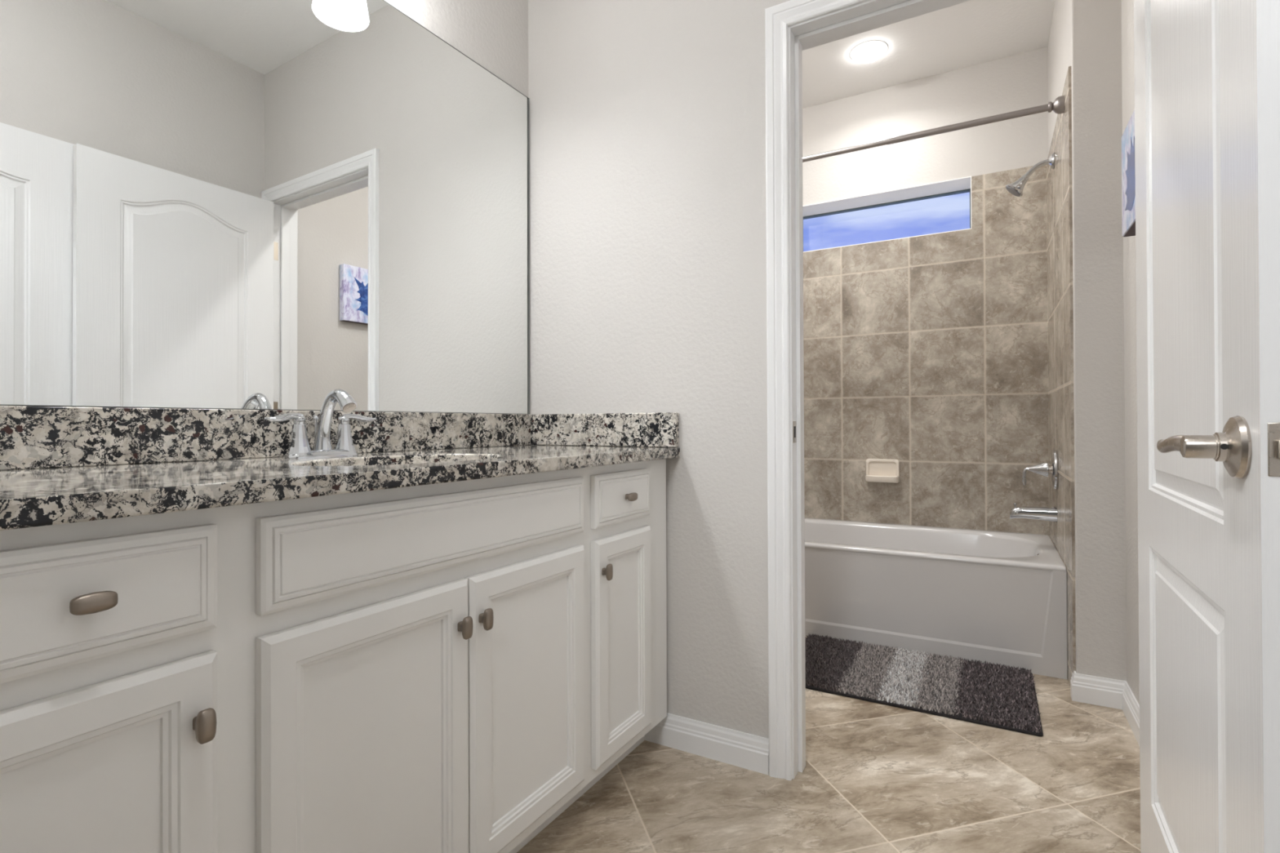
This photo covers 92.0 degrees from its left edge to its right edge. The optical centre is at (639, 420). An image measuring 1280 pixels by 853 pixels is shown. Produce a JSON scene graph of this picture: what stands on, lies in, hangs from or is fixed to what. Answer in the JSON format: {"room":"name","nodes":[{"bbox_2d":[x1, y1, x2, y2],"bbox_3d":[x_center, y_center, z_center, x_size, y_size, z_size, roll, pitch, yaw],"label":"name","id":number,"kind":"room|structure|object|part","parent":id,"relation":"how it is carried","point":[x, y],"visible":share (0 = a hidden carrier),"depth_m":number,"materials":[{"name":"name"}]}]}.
{"room":"bathroom","nodes":[
{"label":"bathroom","id":0,"kind":"room"},
{"bbox_2d":[0,0,529,414],"bbox_3d":[-0.824,-0.360,1.429,0.120,2.624,1.670,0,0,31],"label":"wall","id":1,"kind":"structure","parent":0,"point":[492,33],"depth_m":1.91,"materials":[{"name":"beige paint"}]},
{"bbox_2d":[0,0,529,413],"bbox_3d":[-0.745,-0.552,1.438,0.008,1.057,1.465,0,0,31],"label":"wall mirror","id":2,"kind":"object","parent":1,"relation":"attached to","point":[205,204],"visible":1,"depth_m":1.32,"materials":[{"name":"grey mirror"}]},
{"bbox_2d":[0,405,530,470],"bbox_3d":[-0.744,0.029,1.421,0.020,0.101,1.498,0,0,31],"label":"backsplash","id":3,"kind":"structure","parent":1,"relation":"attached to","point":[31,437],"depth_m":1.20,"materials":[{"name":"stone"}]},
{"bbox_2d":[391,0,419,3],"bbox_3d":[-0.710,-1.200,1.332,0.184,0.298,0.534,0,0,31],"label":"vanity light","id":4,"kind":"object","parent":1,"relation":"attached to","point":[397,1],"visible":1,"depth_m":1.55,"materials":[{"name":"white glass"}]},
{"bbox_2d":[528,0,789,775],"bbox_3d":[0.398,-0.452,1.698,1.951,2.800,0.130,0,0,29],"label":"wall","id":5,"kind":"structure","parent":0,"point":[648,200],"depth_m":1.80,"materials":[{"name":"beige paint"}]},
{"bbox_2d":[764,0,969,780],"bbox_3d":[0.757,-0.082,1.493,0.887,2.055,0.134,0,0,29],"label":"door frame","id":6,"kind":"structure","parent":5,"relation":"attached to","point":[778,18],"depth_m":1.64,"materials":[{"name":"white paint"}]},
{"bbox_3d":[0.413,0.031,1.653,0.003,0.058,0.028,0,0,29],"label":"strike plate","id":7,"kind":"part","parent":6,"relation":"part of","materials":[{"name":"silver metal"}]},
{"bbox_2d":[1133,0,1279,852],"bbox_3d":[0.864,-0.056,0.969,0.161,1.972,0.769,0,0,31],"label":"door","id":8,"kind":"structure","parent":5,"relation":"in","point":[1207,72],"depth_m":0.83,"materials":[{"name":"white paint"}]},
{"bbox_3d":[0.670,0.030,0.776,0.022,0.025,0.113,0,0,23],"label":"lever handle","id":9,"kind":"part","parent":8,"relation":"part of","materials":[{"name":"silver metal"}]},
{"bbox_3d":[0.674,0.030,0.647,0.024,0.057,0.002,0,0,31],"label":"latch plate","id":10,"kind":"part","parent":8,"relation":"part of","materials":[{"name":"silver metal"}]},
{"bbox_2d":[516,674,1140,852],"bbox_3d":[0.543,0.988,1.835,2.100,0.080,3.770,0,0,31],"label":"floor","id":11,"kind":"structure","parent":0,"point":[875,778],"depth_m":1.57,"materials":[{"name":"tile"}]},
{"bbox_2d":[0,458,666,852],"bbox_3d":[-0.507,0.529,1.280,0.560,0.841,1.497,0,0,31],"label":"vanity cabinet","id":12,"kind":"object","parent":11,"relation":"on","point":[451,667],"visible":0.98,"depth_m":0.90,"materials":[{"name":"paint"}]},
{"bbox_3d":[-0.574,0.190,0.646,0.024,0.021,0.039,0,0,31],"label":"knob","id":13,"kind":"part","parent":12,"relation":"part of","materials":[{"name":"grey metal"}]},
{"bbox_3d":[-0.592,0.193,0.658,0.020,0.128,0.256,0,0,31],"label":"drawer","id":14,"kind":"part","parent":12,"relation":"part of","materials":[{"name":"paint"}]},
{"bbox_3d":[-0.590,0.557,0.656,0.020,0.541,0.256,0,0,31],"label":"cabinet door","id":15,"kind":"part","parent":12,"relation":"part of","materials":[{"name":"paint"}]},
{"bbox_3d":[-0.519,0.362,0.736,0.024,0.039,0.021,0,0,31],"label":"knob","id":16,"kind":"part","parent":12,"relation":"part of","materials":[{"name":"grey metal"}]},
{"bbox_2d":[0,444,679,530],"bbox_3d":[-0.508,0.093,1.288,0.559,0.029,1.511,0,0,31],"label":"countertop","id":17,"kind":"structure","parent":12,"relation":"on","point":[33,497],"depth_m":0.88,"materials":[{"name":"stone"}]},
{"bbox_2d":[264,388,376,458],"bbox_3d":[-0.653,0.006,1.315,0.138,0.146,0.247,0,0,31],"label":"faucet","id":18,"kind":"object","parent":17,"relation":"on","point":[299,447],"visible":1,"depth_m":1.31,"materials":[{"name":"silver metal"}]},
{"bbox_3d":[-0.723,-0.003,1.262,0.026,0.024,0.086,0,0,24],"label":"lever","id":19,"kind":"part","parent":18,"relation":"part of","materials":[{"name":"silver metal"}]},
{"bbox_3d":[-0.712,0.041,1.290,0.054,0.067,0.054,0,0,31],"label":"handle","id":20,"kind":"part","parent":18,"relation":"part of","materials":[{"name":"silver metal"}]},
{"bbox_3d":[-0.706,0.028,1.346,0.011,0.078,0.011,0,0,31],"label":"lift rod","id":21,"kind":"part","parent":18,"relation":"part of","materials":[{"name":"silver metal"}]},
{"bbox_3d":[-0.685,0.071,1.334,0.062,0.016,0.160,0,0,31],"label":"plate","id":22,"kind":"part","parent":18,"relation":"part of","materials":[{"name":"silver metal"}]},
{"bbox_3d":[-0.649,0.001,1.312,0.128,0.136,0.042,0,0,31],"label":"spout","id":23,"kind":"part","parent":18,"relation":"part of","materials":[{"name":"silver metal"}]},
{"bbox_3d":[-0.660,0.042,1.377,0.054,0.067,0.054,0,0,31],"label":"handle","id":24,"kind":"part","parent":18,"relation":"part of","materials":[{"name":"silver metal"}]},
{"bbox_3d":[-0.641,-0.003,1.401,0.026,0.024,0.086,0,0,38],"label":"lever","id":25,"kind":"part","parent":18,"relation":"part of","materials":[{"name":"silver metal"}]},
{"bbox_2d":[530,412,678,447],"bbox_3d":[-0.125,0.029,1.920,0.535,0.101,0.020,0,0,29],"label":"granite side splash","id":26,"kind":"object","parent":17,"relation":"on","point":[659,429],"visible":0.99,"depth_m":1.90,"materials":[{"name":"stone"}]},
{"bbox_3d":[-0.406,0.558,0.966,0.020,0.541,0.362,0,0,31],"label":"cabinet door","id":27,"kind":"part","parent":12,"relation":"part of","materials":[{"name":"paint"}]},
{"bbox_3d":[-0.317,0.194,1.121,0.020,0.128,0.719,0,0,31],"label":"false drawer","id":28,"kind":"part","parent":12,"relation":"part of","materials":[{"name":"paint"}]},
{"bbox_3d":[-0.309,0.365,1.091,0.024,0.039,0.021,0,0,31],"label":"knob","id":29,"kind":"part","parent":12,"relation":"part of","materials":[{"name":"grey metal"}]},
{"bbox_3d":[-0.283,0.364,1.135,0.024,0.039,0.021,0,0,31],"label":"knob","id":30,"kind":"part","parent":12,"relation":"part of","materials":[{"name":"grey metal"}]},
{"bbox_3d":[-0.222,0.559,1.277,0.020,0.541,0.354,0,0,31],"label":"cabinet door","id":31,"kind":"part","parent":12,"relation":"part of","materials":[{"name":"paint"}]},
{"bbox_3d":[-0.078,0.363,1.480,0.024,0.039,0.021,0,0,31],"label":"knob","id":32,"kind":"part","parent":12,"relation":"part of","materials":[{"name":"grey metal"}]},
{"bbox_3d":[-0.043,0.195,1.583,0.020,0.128,0.263,0,0,31],"label":"drawer","id":33,"kind":"part","parent":12,"relation":"part of","materials":[{"name":"paint"}]},
{"bbox_3d":[-0.041,0.560,1.581,0.020,0.541,0.263,0,0,31],"label":"cabinet door","id":34,"kind":"part","parent":12,"relation":"part of","materials":[{"name":"paint"}]},
{"bbox_3d":[-0.023,0.195,1.574,0.024,0.021,0.039,0,0,31],"label":"knob","id":35,"kind":"part","parent":12,"relation":"part of","materials":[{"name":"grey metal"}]},
{"bbox_2d":[804,632,1043,736],"bbox_3d":[0.969,0.935,2.273,0.844,0.027,0.542,0,0,29],"label":"bath mat","id":36,"kind":"object","parent":11,"relation":"on","point":[997,695],"visible":0.94,"depth_m":2.19,"materials":[{"name":"grey fabric"}]},
{"bbox_2d":[804,517,1067,679],"bbox_3d":[1.083,0.746,2.953,1.514,0.410,0.745,0,0,29],"label":"bathtub","id":37,"kind":"object","parent":11,"relation":"on","point":[996,597],"visible":0.62,"depth_m":2.51,"materials":[{"name":"ceramic"}]},
{"bbox_2d":[802,46,1048,205],"bbox_3d":[1.352,-0.447,3.359,1.856,2.800,0.200,0,0,29],"label":"wall","id":38,"kind":"structure","parent":0,"point":[1017,82],"depth_m":3.17,"materials":[{"name":"beige paint"}]},
{"bbox_2d":[802,176,971,252],"bbox_3d":[1.305,-1.081,3.378,0.900,0.264,0.207,0,0,29],"label":"window","id":39,"kind":"structure","parent":38,"relation":"in","point":[941,206],"depth_m":3.40,"materials":[{"name":"glass"}]},
{"bbox_3d":[1.348,-1.080,3.455,0.900,0.264,0.030,0,0,29],"label":"frame","id":40,"kind":"part","parent":39,"relation":"part of","materials":[{"name":"plastic"}]},
{"bbox_2d":[803,164,1048,535],"bbox_3d":[1.260,-0.328,3.290,1.524,1.762,0.010,0,0,29],"label":"tiled wall","id":41,"kind":"structure","parent":38,"relation":"attached to","point":[927,353],"depth_m":3.15,"materials":[{"name":"beige tile"}]},
{"bbox_2d":[865,458,899,483],"bbox_3d":[1.268,0.266,3.241,0.166,0.123,0.063,0,0,29],"label":"soap dish","id":42,"kind":"object","parent":41,"relation":"attached to","point":[877,470],"visible":1,"depth_m":3.25,"materials":[{"name":"ceramic"}]},
{"bbox_2d":[865,475,899,482],"bbox_3d":[1.267,0.306,3.240,0.166,0.036,0.059,0,0,29],"label":"tray","id":43,"kind":"object","parent":42,"relation":"on","point":[872,478],"depth_m":3.22,"materials":[{"name":"ceramic"}]},
{"bbox_2d":[801,0,1054,108],"bbox_3d":[0.957,-1.818,2.566,1.950,0.100,2.045,0,0,29],"label":"ceiling","id":44,"kind":"structure","parent":0,"point":[970,33],"depth_m":2.92,"materials":[{"name":"paint"}]},
{"bbox_2d":[849,40,888,63],"bbox_3d":[1.094,-1.752,2.955,0.172,0.030,0.172,0,0,29],"label":"recessed light","id":45,"kind":"object","parent":44,"relation":"in","point":[868,53],"visible":1,"depth_m":2.92,"materials":[{"name":"paint"}]},
{"bbox_2d":[1047,0,1126,680],"bbox_3d":[1.866,-0.454,2.538,0.255,2.800,1.156,0,0,29],"label":"wall","id":46,"kind":"structure","parent":0,"point":[1085,36],"depth_m":2.06,"materials":[{"name":"beige paint"}]},
{"bbox_2d":[1046,66,1075,686],"bbox_3d":[1.703,-0.134,2.512,0.008,2.162,0.911,0,0,29],"label":"tiled wall","id":47,"kind":"structure","parent":46,"relation":"attached to","point":[1059,179],"depth_m":2.33,"materials":[{"name":"beige tile"}]},
{"bbox_2d":[1005,152,1054,196],"bbox_3d":[1.658,-1.041,2.631,0.175,0.160,0.081,0,0,29],"label":"shower","id":48,"kind":"object","parent":47,"relation":"attached to","point":[1015,188],"visible":1,"depth_m":2.63,"materials":[{"name":"silver metal"}]},
{"bbox_3d":[1.685,-1.064,2.616,0.107,0.069,0.021,0,0,29],"label":"shower arm","id":49,"kind":"part","parent":48,"relation":"part of","materials":[{"name":"silver metal"}]},
{"bbox_2d":[1009,502,1057,522],"bbox_3d":[1.667,0.390,2.622,0.168,0.070,0.062,0,0,29],"label":"tub spout","id":50,"kind":"object","parent":47,"relation":"attached to","point":[1045,513],"visible":1,"depth_m":2.60,"materials":[{"name":"silver metal"}]},
{"bbox_2d":[1022,449,1057,489],"bbox_3d":[1.686,0.206,2.612,0.123,0.168,0.168,0,0,29],"label":"shower valve","id":51,"kind":"object","parent":47,"relation":"attached to","point":[1044,469],"visible":1,"depth_m":2.58,"materials":[{"name":"silver metal"}]},
{"bbox_3d":[1.674,0.225,2.619,0.095,0.103,0.066,0,0,29],"label":"lever handle","id":52,"kind":"part","parent":51,"relation":"part of","materials":[{"name":"silver metal"}]},
{"bbox_2d":[1070,671,1139,746],"bbox_3d":[1.344,0.899,1.731,0.149,0.091,0.823,0,0,29],"label":"baseboard","id":53,"kind":"structure","parent":46,"relation":"attached to","point":[1087,689],"depth_m":2.04,"materials":[{"name":"white paint"}]},
{"bbox_2d":[1121,0,1139,704],"bbox_3d":[1.448,-0.457,1.657,0.120,2.800,0.829,0,0,29],"label":"wall","id":54,"kind":"structure","parent":0,"point":[1127,6],"depth_m":1.94,"materials":[{"name":"beige paint"}]},
{"bbox_2d":[1121,109,1135,236],"bbox_3d":[1.383,-0.699,1.708,0.039,0.303,0.296,0,0,29],"label":"print","id":55,"kind":"object","parent":54,"relation":"attached to","point":[1128,168],"visible":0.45,"depth_m":1.75,"materials":[{"name":"blue paper"}]},
{"bbox_3d":[0.169,-0.444,3.028,0.120,2.800,1.965,0,0,29],"label":"wall","id":56,"kind":"structure","parent":0,"visible":0},
{"label":"tiled wall","id":57,"kind":"structure","parent":56,"relation":"attached to","visible":0},
{"bbox_2d":[802,94,1064,162],"bbox_3d":[0.883,-1.147,2.620,1.514,0.060,0.060,0,0,29],"label":"shower curtain rod","id":58,"kind":"object","parent":57,"relation":"attached to","point":[1057,106],"visible":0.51,"depth_m":2.42,"materials":[{"name":"silver metal"}]}
]}

